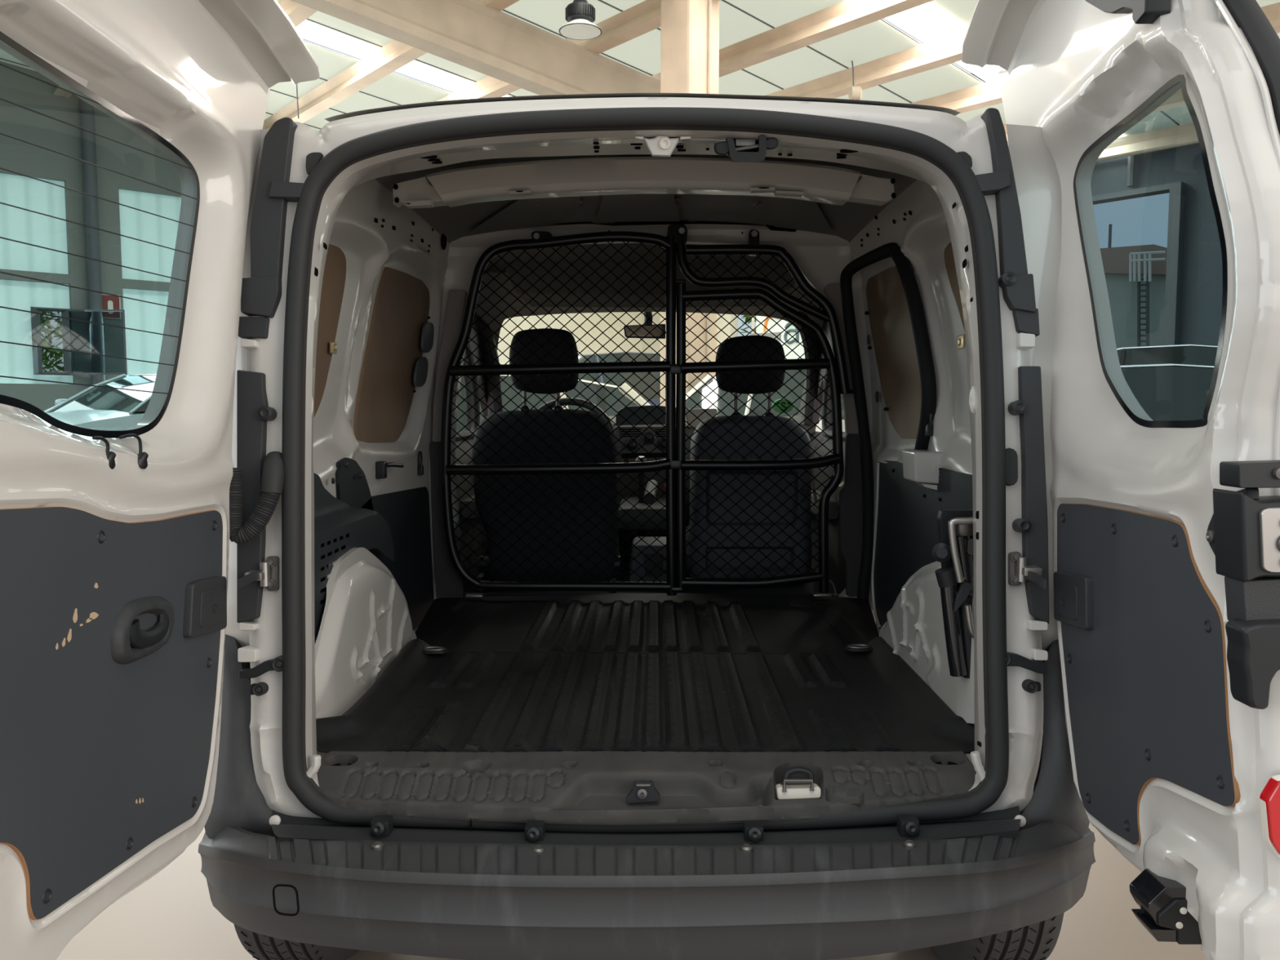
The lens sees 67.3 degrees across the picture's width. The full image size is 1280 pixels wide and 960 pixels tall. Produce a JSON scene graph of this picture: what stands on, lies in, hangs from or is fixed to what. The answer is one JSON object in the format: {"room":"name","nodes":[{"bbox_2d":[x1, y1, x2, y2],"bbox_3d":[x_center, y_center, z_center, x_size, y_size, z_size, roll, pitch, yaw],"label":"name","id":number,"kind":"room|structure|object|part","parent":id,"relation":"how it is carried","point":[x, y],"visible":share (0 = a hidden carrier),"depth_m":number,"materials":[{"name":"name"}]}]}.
{"room":"car showroom","nodes":[
{"label":"car showroom","id":0,"kind":"room"},
{"bbox_2d":[290,0,660,95],"bbox_3d":[-3.190,-4.737,8.760,9.258,1.489,0.260,-4,6,-41],"label":"roof beam","id":1,"kind":"structure","parent":0,"point":[474,35],"depth_m":10.11,"materials":[{"name":"beige wood"}]},
{"bbox_2d":[278,0,317,27],"bbox_3d":[-2.345,-5.082,8.940,0.200,0.220,15.100,-4,6,-41],"label":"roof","id":2,"kind":"structure","parent":1,"relation":"on","point":[298,13],"depth_m":10.54,"materials":[{"name":"beige wood"}]},
{"bbox_2d":[262,0,519,129],"bbox_3d":[-1.350,-5.019,9.814,0.200,0.220,15.100,-4,6,-41],"label":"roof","id":3,"kind":"structure","parent":1,"relation":"on","point":[394,55],"depth_m":12.43,"materials":[{"name":"beige wood"}]},
{"bbox_2d":[558,0,602,39],"bbox_3d":[-0.559,-4.638,8.986,0.408,0.869,0.408,0,4,1],"label":"lamp","id":4,"kind":"object","parent":3,"relation":"hanging from","point":[580,14],"visible":1,"depth_m":8.93,"materials":[{"name":"white"}]},
{"bbox_2d":[436,0,719,101],"bbox_3d":[-0.355,-4.955,10.689,0.200,0.220,15.100,-4,6,-41],"label":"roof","id":5,"kind":"structure","parent":1,"relation":"attached to","point":[644,17],"depth_m":10.59,"materials":[{"name":"beige wood"}]},
{"bbox_2d":[650,0,933,80],"bbox_3d":[0.640,-4.891,11.563,0.200,0.220,15.100,-4,6,-41],"label":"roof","id":6,"kind":"structure","parent":1,"relation":"on","point":[846,15],"depth_m":10.18,"materials":[{"name":"beige wood"}]},
{"bbox_2d":[296,84,299,119],"bbox_3d":[-4.013,-4.520,11.258,0.026,0.561,0.016,0,4,1],"label":"hanging wire","id":7,"kind":"object","parent":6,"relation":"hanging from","point":[296,84],"visible":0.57,"depth_m":11.26,"materials":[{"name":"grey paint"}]},
{"bbox_2d":[497,311,641,364],"bbox_3d":[-2.981,-3.400,18.587,7.805,6.400,0.250,-4,6,-41],"label":"wall","id":8,"kind":"structure","parent":0,"point":[509,326],"depth_m":20.09,"materials":[{"name":"beige paint"}]},
{"bbox_2d":[56,822,1208,959],"bbox_3d":[0.414,-1.229,25.476,60.000,1.894,69.000,0,4,1],"label":"floor","id":9,"kind":"structure","parent":0,"point":[172,915],"depth_m":2.30,"materials":[{"name":"beige concrete"}]},
{"bbox_2d":[455,374,649,431],"bbox_3d":[-1.740,-0.091,7.105,4.268,1.365,2.034,0,4,1],"label":"car","id":10,"kind":"object","parent":9,"relation":"on","point":[510,393],"visible":0.02,"depth_m":6.52,"materials":[{"name":"beige paint"}]},
{"bbox_2d":[577,351,660,405],"bbox_3d":[-0.768,-0.738,11.992,4.408,1.665,2.090,-1,4,-7],"label":"car","id":11,"kind":"object","parent":9,"relation":"on","point":[618,380],"visible":0.02,"depth_m":11.33,"materials":[{"name":"blue paint"}]},
{"bbox_2d":[0,0,1279,959],"bbox_3d":[0.027,-0.005,3.042,1.694,2.047,4.332,0,4,1],"label":"van","id":12,"kind":"object","parent":9,"relation":"on","point":[238,481],"visible":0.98,"depth_m":1.58,"materials":[{"name":"white metal"}]},
{"bbox_2d":[62,637,65,646],"bbox_3d":[-0.680,0.192,1.133,0.001,0.010,0.007,0,4,1],"label":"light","id":13,"kind":"object","parent":12,"relation":"attached to","point":[63,638],"depth_m":1.13,"materials":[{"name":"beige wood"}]},
{"bbox_2d":[66,628,71,642],"bbox_3d":[-0.680,0.185,1.145,0.001,0.015,0.009,0,4,1],"label":"scratch","id":14,"kind":"object","parent":12,"relation":"attached to","point":[68,630],"depth_m":1.14,"materials":[{"name":"beige wood"}]},
{"bbox_2d":[72,608,77,622],"bbox_3d":[-0.679,0.163,1.156,0.001,0.017,0.009,0,4,1],"label":"scratch","id":15,"kind":"object","parent":12,"relation":"attached to","point":[74,610],"depth_m":1.16,"materials":[{"name":"beige wood"}]},
{"bbox_2d":[88,612,98,619],"bbox_3d":[-0.679,0.168,1.194,0.001,0.009,0.020,0,4,1],"label":"scratch","id":16,"kind":"object","parent":12,"relation":"attached to","point":[92,615],"depth_m":1.19,"materials":[{"name":"beige wood"}]},
{"bbox_3d":[-0.673,0.201,1.304,0.018,0.083,0.149,0,4,1],"label":"pull handle","id":17,"kind":"part","parent":12,"relation":"part of","materials":[{"name":"grey plastic"}]},
{"bbox_3d":[-0.676,0.432,1.701,0.137,0.385,0.191,0,4,1],"label":"bumper arm","id":18,"kind":"part","parent":12,"relation":"part of","materials":[{"name":"plastic"}]},
{"bbox_3d":[-0.701,-0.070,2.381,0.176,1.200,1.505,0,4,1],"label":"panel","id":19,"kind":"part","parent":12,"relation":"part of","materials":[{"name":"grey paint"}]},
{"bbox_3d":[-0.634,0.161,1.564,0.005,0.016,0.101,0,4,-2],"label":"check arm","id":20,"kind":"part","parent":12,"relation":"part of","materials":[{"name":"grey plastic"}]},
{"bbox_3d":[-0.636,0.318,1.617,0.071,0.034,0.024,0,4,1],"label":"door stop arm","id":21,"kind":"part","parent":12,"relation":"part of","materials":[{"name":"black plastic"}]},
{"bbox_3d":[-0.623,0.159,1.631,0.021,0.059,0.013,0,4,1],"label":"bracket plate","id":22,"kind":"part","parent":12,"relation":"part of","materials":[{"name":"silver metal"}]},
{"bbox_2d":[320,533,349,614],"bbox_3d":[-0.643,0.206,2.042,0.001,0.239,0.309,0,4,1],"label":"vent","id":23,"kind":"object","parent":12,"relation":"attached to","point":[336,550],"depth_m":1.97,"materials":[{"name":"black plastic"}]},
{"bbox_2d":[332,763,351,765],"bbox_3d":[-0.522,0.506,1.686,0.040,0.012,0.040,0,4,1],"label":"ring","id":24,"kind":"object","parent":12,"relation":"on","point":[333,764],"depth_m":1.69,"materials":[{"name":"black"}]},
{"bbox_3d":[-0.655,-0.030,2.540,0.033,0.045,0.139,1,4,14],"label":"latch lever","id":25,"kind":"part","parent":12,"relation":"part of","materials":[{"name":"black plastic"}]},
{"bbox_3d":[-0.622,0.135,3.099,0.102,0.516,0.020,0,4,1],"label":"pillar trim","id":26,"kind":"part","parent":12,"relation":"part of","materials":[{"name":"grey"}]},
{"bbox_3d":[-0.607,-0.362,3.062,0.116,0.481,0.020,0,4,1],"label":"pillar trim","id":27,"kind":"part","parent":12,"relation":"part of","materials":[{"name":"grey plastic"}]},
{"bbox_3d":[-0.616,0.086,3.778,0.070,0.070,0.600,0,4,1],"label":"armrest","id":28,"kind":"part","parent":12,"relation":"part of","materials":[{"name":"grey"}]},
{"bbox_3d":[-0.407,-0.291,3.395,0.014,0.069,0.013,0,4,1],"label":"headrest post","id":29,"kind":"part","parent":12,"relation":"part of","materials":[{"name":"silver metal"}]},
{"bbox_3d":[-0.333,0.063,3.420,0.526,0.630,0.140,0,4,1],"label":"backrest","id":30,"kind":"part","parent":12,"relation":"part of","materials":[{"name":"grey fabric"}]},
{"bbox_2d":[485,533,619,555],"bbox_3d":[-0.327,0.268,3.757,0.480,0.160,0.520,0,4,1],"label":"seat cushion","id":31,"kind":"object","parent":12,"relation":"on","point":[618,534],"depth_m":3.89,"materials":[{"name":"grey fabric"}]},
{"bbox_3d":[-0.264,-0.207,3.018,0.732,1.127,0.032,0,4,1],"label":"frame","id":32,"kind":"part","parent":12,"relation":"part of","materials":[{"name":"black metal"}]},
{"bbox_3d":[-0.290,-0.291,3.393,0.013,0.069,0.013,0,4,1],"label":"headrest post","id":33,"kind":"part","parent":12,"relation":"part of","materials":[{"name":"silver metal"}]},
{"bbox_2d":[618,428,640,436],"bbox_3d":[-0.045,-0.208,4.232,0.100,0.038,0.003,0,4,1],"label":"vent","id":34,"kind":"object","parent":12,"relation":"attached to","point":[633,432],"depth_m":4.23,"materials":[{"name":"black plastic"}]},
{"bbox_3d":[-0.034,-0.155,4.221,0.056,0.056,0.032,0,4,1],"label":"climate knob","id":35,"kind":"part","parent":12,"relation":"part of","materials":[{"name":"black plastic"}]},
{"bbox_3d":[0.007,-0.614,1.825,1.212,0.133,0.261,0,4,1],"label":"header panel","id":36,"kind":"part","parent":12,"relation":"part of","materials":[{"name":"white paint"}]},
{"bbox_2d":[615,404,665,425],"bbox_3d":[0.046,-0.289,4.280,0.305,0.089,0.100,0,4,1],"label":"hood","id":37,"kind":"object","parent":12,"relation":"attached to","point":[625,413],"depth_m":4.23,"materials":[{"name":"black plastic"}]},
{"bbox_3d":[0.006,0.067,4.027,0.024,0.218,0.102,0,4,1],"label":"gear lever","id":38,"kind":"part","parent":12,"relation":"part of","materials":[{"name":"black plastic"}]},
{"bbox_3d":[0.005,-0.065,3.957,0.048,0.068,0.051,0,4,1],"label":"gear knob","id":39,"kind":"part","parent":12,"relation":"part of","materials":[{"name":"silver metal"}]},
{"bbox_3d":[0.005,0.524,1.614,0.056,0.037,0.019,0,4,1],"label":"striker plate","id":40,"kind":"part","parent":12,"relation":"part of","materials":[{"name":"black plastic"}]},
{"bbox_2d":[623,324,665,338],"bbox_3d":[0.039,-0.639,4.128,0.219,0.063,0.030,0,4,1],"label":"mirror","id":41,"kind":"object","parent":12,"relation":"attached to","point":[641,332],"depth_m":4.11,"materials":[{"name":"black plastic"}]},
{"bbox_2d":[315,594,974,752],"bbox_3d":[0.036,0.419,2.438,1.412,0.037,1.472,0,4,1],"label":"mat","id":42,"kind":"object","parent":12,"relation":"on","point":[643,673],"visible":0.99,"depth_m":2.11,"materials":[{"name":"black rubber"}]},
{"bbox_2d":[625,325,665,336],"bbox_3d":[0.038,-0.637,4.113,0.203,0.049,0.002,0,4,1],"label":"mirror glass","id":43,"kind":"object","parent":12,"relation":"attached to","point":[641,331],"depth_m":4.11,"materials":[{"name":"beige"}]},
{"bbox_3d":[0.002,-0.026,1.620,1.219,1.214,0.173,0,4,1],"label":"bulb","id":44,"kind":"part","parent":12,"relation":"part of","materials":[{"name":"grey rubber"}]},
{"bbox_3d":[0.009,0.520,1.647,1.162,0.074,0.165,0,4,1],"label":"sill","id":45,"kind":"part","parent":12,"relation":"part of","materials":[{"name":"plastic"}]},
{"bbox_3d":[0.035,-0.695,4.119,0.039,0.061,0.036,0,4,1],"label":"mirror stem","id":46,"kind":"part","parent":12,"relation":"part of","materials":[{"name":"black plastic"}]},
{"bbox_3d":[0.041,-0.183,4.218,0.056,0.056,0.032,0,4,1],"label":"climate knob","id":47,"kind":"part","parent":12,"relation":"part of","materials":[{"name":"black plastic"}]},
{"bbox_2d":[503,261,795,307],"bbox_3d":[0.043,-0.828,3.793,1.171,0.245,0.450,0,4,1],"label":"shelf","id":48,"kind":"object","parent":12,"relation":"attached to","point":[780,269],"depth_m":3.58,"materials":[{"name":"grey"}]},
{"bbox_3d":[0.047,0.300,3.388,0.068,0.080,0.008,0,4,1],"label":"bin lid","id":49,"kind":"part","parent":12,"relation":"part of","materials":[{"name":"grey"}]},
{"bbox_3d":[0.028,-0.187,3.079,1.480,1.330,0.092,0,4,1],"label":"frame panel","id":50,"kind":"part","parent":12,"relation":"part of","materials":[{"name":"black metal"}]},
{"bbox_2d":[654,428,665,436],"bbox_3d":[0.117,-0.208,4.229,0.102,0.038,0.003,0,4,1],"label":"vent","id":51,"kind":"object","parent":12,"relation":"attached to","point":[662,433],"depth_m":4.23,"materials":[{"name":"black plastic"}]},
{"bbox_3d":[0.112,-0.158,4.219,0.056,0.056,0.032,0,4,1],"label":"climate knob","id":52,"kind":"part","parent":12,"relation":"part of","materials":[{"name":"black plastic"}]},
{"bbox_3d":[0.098,-0.194,3.013,0.038,1.122,0.032,0,4,1],"label":"post","id":53,"kind":"part","parent":12,"relation":"part of","materials":[{"name":"black metal"}]},
{"bbox_3d":[0.129,-0.128,3.017,0.033,0.966,0.030,0,4,1],"label":"post","id":54,"kind":"part","parent":12,"relation":"part of","materials":[{"name":"black metal"}]},
{"bbox_2d":[685,525,689,575],"bbox_3d":[0.400,0.270,3.725,0.460,0.160,0.500,0,4,1],"label":"seat cushion","id":55,"kind":"object","parent":12,"relation":"on","point":[687,534],"depth_m":3.56,"materials":[{"name":"grey fabric"}]},
{"bbox_3d":[0.332,-0.275,3.344,0.014,0.092,0.013,0,4,1],"label":"headrest post","id":56,"kind":"part","parent":12,"relation":"part of","materials":[{"name":"black metal"}]},
{"bbox_3d":[0.357,0.315,3.047,0.451,0.057,0.032,0,4,1],"label":"frame","id":57,"kind":"part","parent":12,"relation":"part of","materials":[{"name":"black metal"}]},
{"bbox_3d":[0.385,-0.118,3.014,0.509,0.953,0.032,0,4,1],"label":"frame","id":58,"kind":"part","parent":12,"relation":"part of","materials":[{"name":"black metal"}]},
{"bbox_3d":[0.449,-0.275,3.342,0.014,0.092,0.013,0,4,1],"label":"headrest post","id":59,"kind":"part","parent":12,"relation":"part of","materials":[{"name":"black metal"}]},
{"bbox_3d":[0.694,0.087,3.756,0.070,0.070,0.600,0,4,1],"label":"armrest","id":60,"kind":"part","parent":12,"relation":"part of","materials":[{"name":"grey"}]},
{"bbox_3d":[0.647,-0.382,3.040,0.135,0.471,0.020,0,4,1],"label":"pillar trim","id":61,"kind":"part","parent":12,"relation":"part of","materials":[{"name":"grey plastic"}]},
{"bbox_3d":[0.682,0.115,3.077,0.088,0.523,0.020,0,4,1],"label":"pillar trim","id":62,"kind":"part","parent":12,"relation":"part of","materials":[{"name":"grey plastic"}]},
{"bbox_2d":[934,761,957,764],"bbox_3d":[0.536,0.502,1.682,0.040,0.012,0.040,0,4,1],"label":"ring","id":63,"kind":"object","parent":12,"relation":"on","point":[935,762],"depth_m":1.69,"materials":[{"name":"black metal"}]},
{"bbox_2d":[932,509,973,678],"bbox_3d":[0.590,0.213,1.778,0.104,0.312,0.076,0,4,1],"label":"jack","id":64,"kind":"object","parent":12,"relation":"attached to","point":[954,548],"visible":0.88,"depth_m":1.76,"materials":[{"name":"black metal"}]},
{"bbox_2d":[937,509,973,568],"bbox_3d":[0.599,0.209,1.806,0.082,0.308,0.020,0,4,1],"label":"tray","id":65,"kind":"object","parent":64,"relation":"on","point":[944,516],"depth_m":1.79,"materials":[{"name":"black plastic"}]},
{"bbox_3d":[0.594,0.126,1.740,0.074,0.121,0.013,0,4,1],"label":"wrench rod","id":66,"kind":"part","parent":64,"relation":"part of","materials":[{"name":"silver metal"}]},
{"bbox_3d":[0.596,0.153,1.772,0.053,0.108,0.036,0,4,1],"label":"arm","id":67,"kind":"part","parent":64,"relation":"part of","materials":[{"name":"black metal"}]},
{"bbox_3d":[0.614,0.290,1.792,0.056,0.157,0.040,0,4,1],"label":"arm","id":68,"kind":"part","parent":64,"relation":"part of","materials":[{"name":"black plastic"}]},
{"bbox_3d":[0.610,0.263,1.750,0.040,0.073,0.012,0,4,1],"label":"wrench rod","id":69,"kind":"part","parent":64,"relation":"part of","materials":[{"name":"silver metal"}]},
{"bbox_3d":[0.603,0.121,1.750,0.012,0.030,0.004,0,4,1],"label":"slot plate","id":70,"kind":"part","parent":64,"relation":"part of","materials":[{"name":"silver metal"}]},
{"bbox_3d":[0.628,0.149,1.611,0.021,0.056,0.012,0,4,1],"label":"bracket plate","id":71,"kind":"part","parent":12,"relation":"part of","materials":[{"name":"silver metal"}]},
{"bbox_3d":[0.639,0.304,1.597,0.070,0.036,0.024,0,4,1],"label":"door stop arm","id":72,"kind":"part","parent":12,"relation":"part of","materials":[{"name":"black plastic"}]},
{"bbox_3d":[0.734,-0.068,2.358,0.176,1.200,1.505,0,4,1],"label":"panel","id":73,"kind":"part","parent":12,"relation":"part of","materials":[{"name":"grey paint"}]},
{"bbox_3d":[0.636,0.159,1.543,0.009,0.015,0.102,0,4,5],"label":"check arm","id":74,"kind":"part","parent":12,"relation":"part of","materials":[{"name":"grey plastic"}]},
{"bbox_3d":[0.693,0.426,1.681,0.126,0.381,0.189,0,4,1],"label":"bumper arm","id":75,"kind":"part","parent":12,"relation":"part of","materials":[{"name":"plastic"}]},
{"bbox_3d":[0.714,-0.007,1.087,0.095,0.030,0.038,0,4,1],"label":"latch plate","id":76,"kind":"part","parent":12,"relation":"part of","materials":[{"name":"black plastic"}]},
{"bbox_3d":[0.718,0.206,1.084,0.096,0.102,0.036,0,4,1],"label":"release handle","id":77,"kind":"part","parent":12,"relation":"part of","materials":[{"name":"black plastic"}]},
{"bbox_3d":[0.739,0.382,1.085,0.072,0.103,0.012,0,4,1],"label":"reflector frame","id":78,"kind":"part","parent":12,"relation":"part of","materials":[{"name":"red plastic"}]},
{"bbox_2d":[660,0,719,406],"bbox_3d":[0.510,-2.338,9.730,0.426,5.336,0.465,-4,6,-41],"label":"column","id":79,"kind":"structure","parent":9,"relation":"on","point":[689,28],"depth_m":9.47,"materials":[{"name":"beige wood"}]},
{"bbox_2d":[739,315,755,333],"bbox_3d":[3.749,-3.742,20.445,3.657,5.917,3.711,0,4,1],"label":"tree","id":80,"kind":"object","parent":9,"relation":"on","point":[748,317],"visible":0.02,"depth_m":20.58,"materials":[{"name":"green plant"}]},
{"bbox_2d":[685,369,844,431],"bbox_3d":[2.381,-0.387,9.560,4.308,1.455,2.036,1,4,9],"label":"car","id":81,"kind":"object","parent":9,"relation":"on","point":[799,377],"visible":0.06,"depth_m":9.03,"materials":[{"name":"white paint"}]},
{"bbox_2d":[264,0,1279,147],"bbox_3d":[-0.674,-5.116,10.464,15.200,1.490,15.200,-4,6,-41],"label":"ceiling","id":82,"kind":"structure","parent":0,"point":[877,39],"depth_m":11.43,"materials":[{"name":"beige"}]},
{"bbox_2d":[295,20,509,97],"bbox_3d":[-2.629,-5.315,12.698,15.200,1.510,0.550,-4,6,-41],"label":"window","id":83,"kind":"structure","parent":82,"relation":"attached to","point":[308,30],"depth_m":12.03,"materials":[{"name":"white glass"}]},
{"bbox_2d":[765,30,967,98],"bbox_3d":[1.635,-4.828,12.438,0.200,0.220,15.100,-4,6,-41],"label":"ceiling beam","id":84,"kind":"structure","parent":82,"relation":"attached to","point":[948,50],"depth_m":11.00,"materials":[{"name":"beige wood"}]},
{"bbox_2d":[848,61,862,100],"bbox_3d":[2.491,-4.944,11.221,0.199,1.016,0.170,0,4,1],"label":"pendant lamp","id":85,"kind":"object","parent":84,"relation":"hanging from","point":[855,91],"visible":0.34,"depth_m":11.19,"materials":[{"name":"grey paint"}]},
{"bbox_2d":[884,2,999,82],"bbox_3d":[1.067,-4.995,8.470,15.200,1.510,0.560,-4,6,-41],"label":"window","id":86,"kind":"structure","parent":82,"relation":"attached to","point":[927,23],"depth_m":10.29,"materials":[{"name":"white glass"}]},
{"bbox_2d":[1003,123,1008,143],"bbox_3d":[3.626,-4.700,14.187,0.200,0.220,15.100,-4,6,-41],"label":"roof purlin","id":87,"kind":"structure","parent":82,"relation":"attached to","point":[1005,124],"depth_m":12.69,"materials":[{"name":"beige wood"}]},
{"bbox_2d":[910,2,1279,114],"bbox_3d":[2.631,-4.764,13.312,0.200,0.220,15.100,-4,6,-41],"label":"ceiling beam","id":88,"kind":"structure","parent":82,"relation":"attached to","point":[986,94],"depth_m":11.59,"materials":[{"name":"beige wood"}]},
{"bbox_2d":[641,72,986,359],"bbox_3d":[8.338,-2.881,11.725,0.220,6.400,25.000,-4,6,-41],"label":"wall","id":89,"kind":"structure","parent":0,"point":[729,330],"depth_m":19.29,"materials":[{"name":"beige paint"}]},
{"bbox_2d":[265,0,984,129],"bbox_3d":[-0.559,-5.097,10.333,15.200,1.502,14.864,-4,6,-41],"label":"trim","id":90,"kind":"structure","parent":89,"relation":"attached to","point":[724,1],"depth_m":11.63,"materials":[{"name":"grey paint"}]},
{"bbox_2d":[751,315,754,333],"bbox_3d":[2.206,-2.812,18.772,0.050,3.400,0.050,0,4,1],"label":"trim","id":91,"kind":"structure","parent":89,"relation":"attached to","point":[753,318],"depth_m":18.73,"materials":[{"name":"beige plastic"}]},
{"bbox_2d":[750,315,804,359],"bbox_3d":[2.629,-3.019,17.449,0.092,1.646,1.648,-4,6,-42],"label":"shop sign","id":92,"kind":"object","parent":89,"relation":"attached to","point":[768,323],"visible":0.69,"depth_m":17.48,"materials":[{"name":"white"}]}
]}

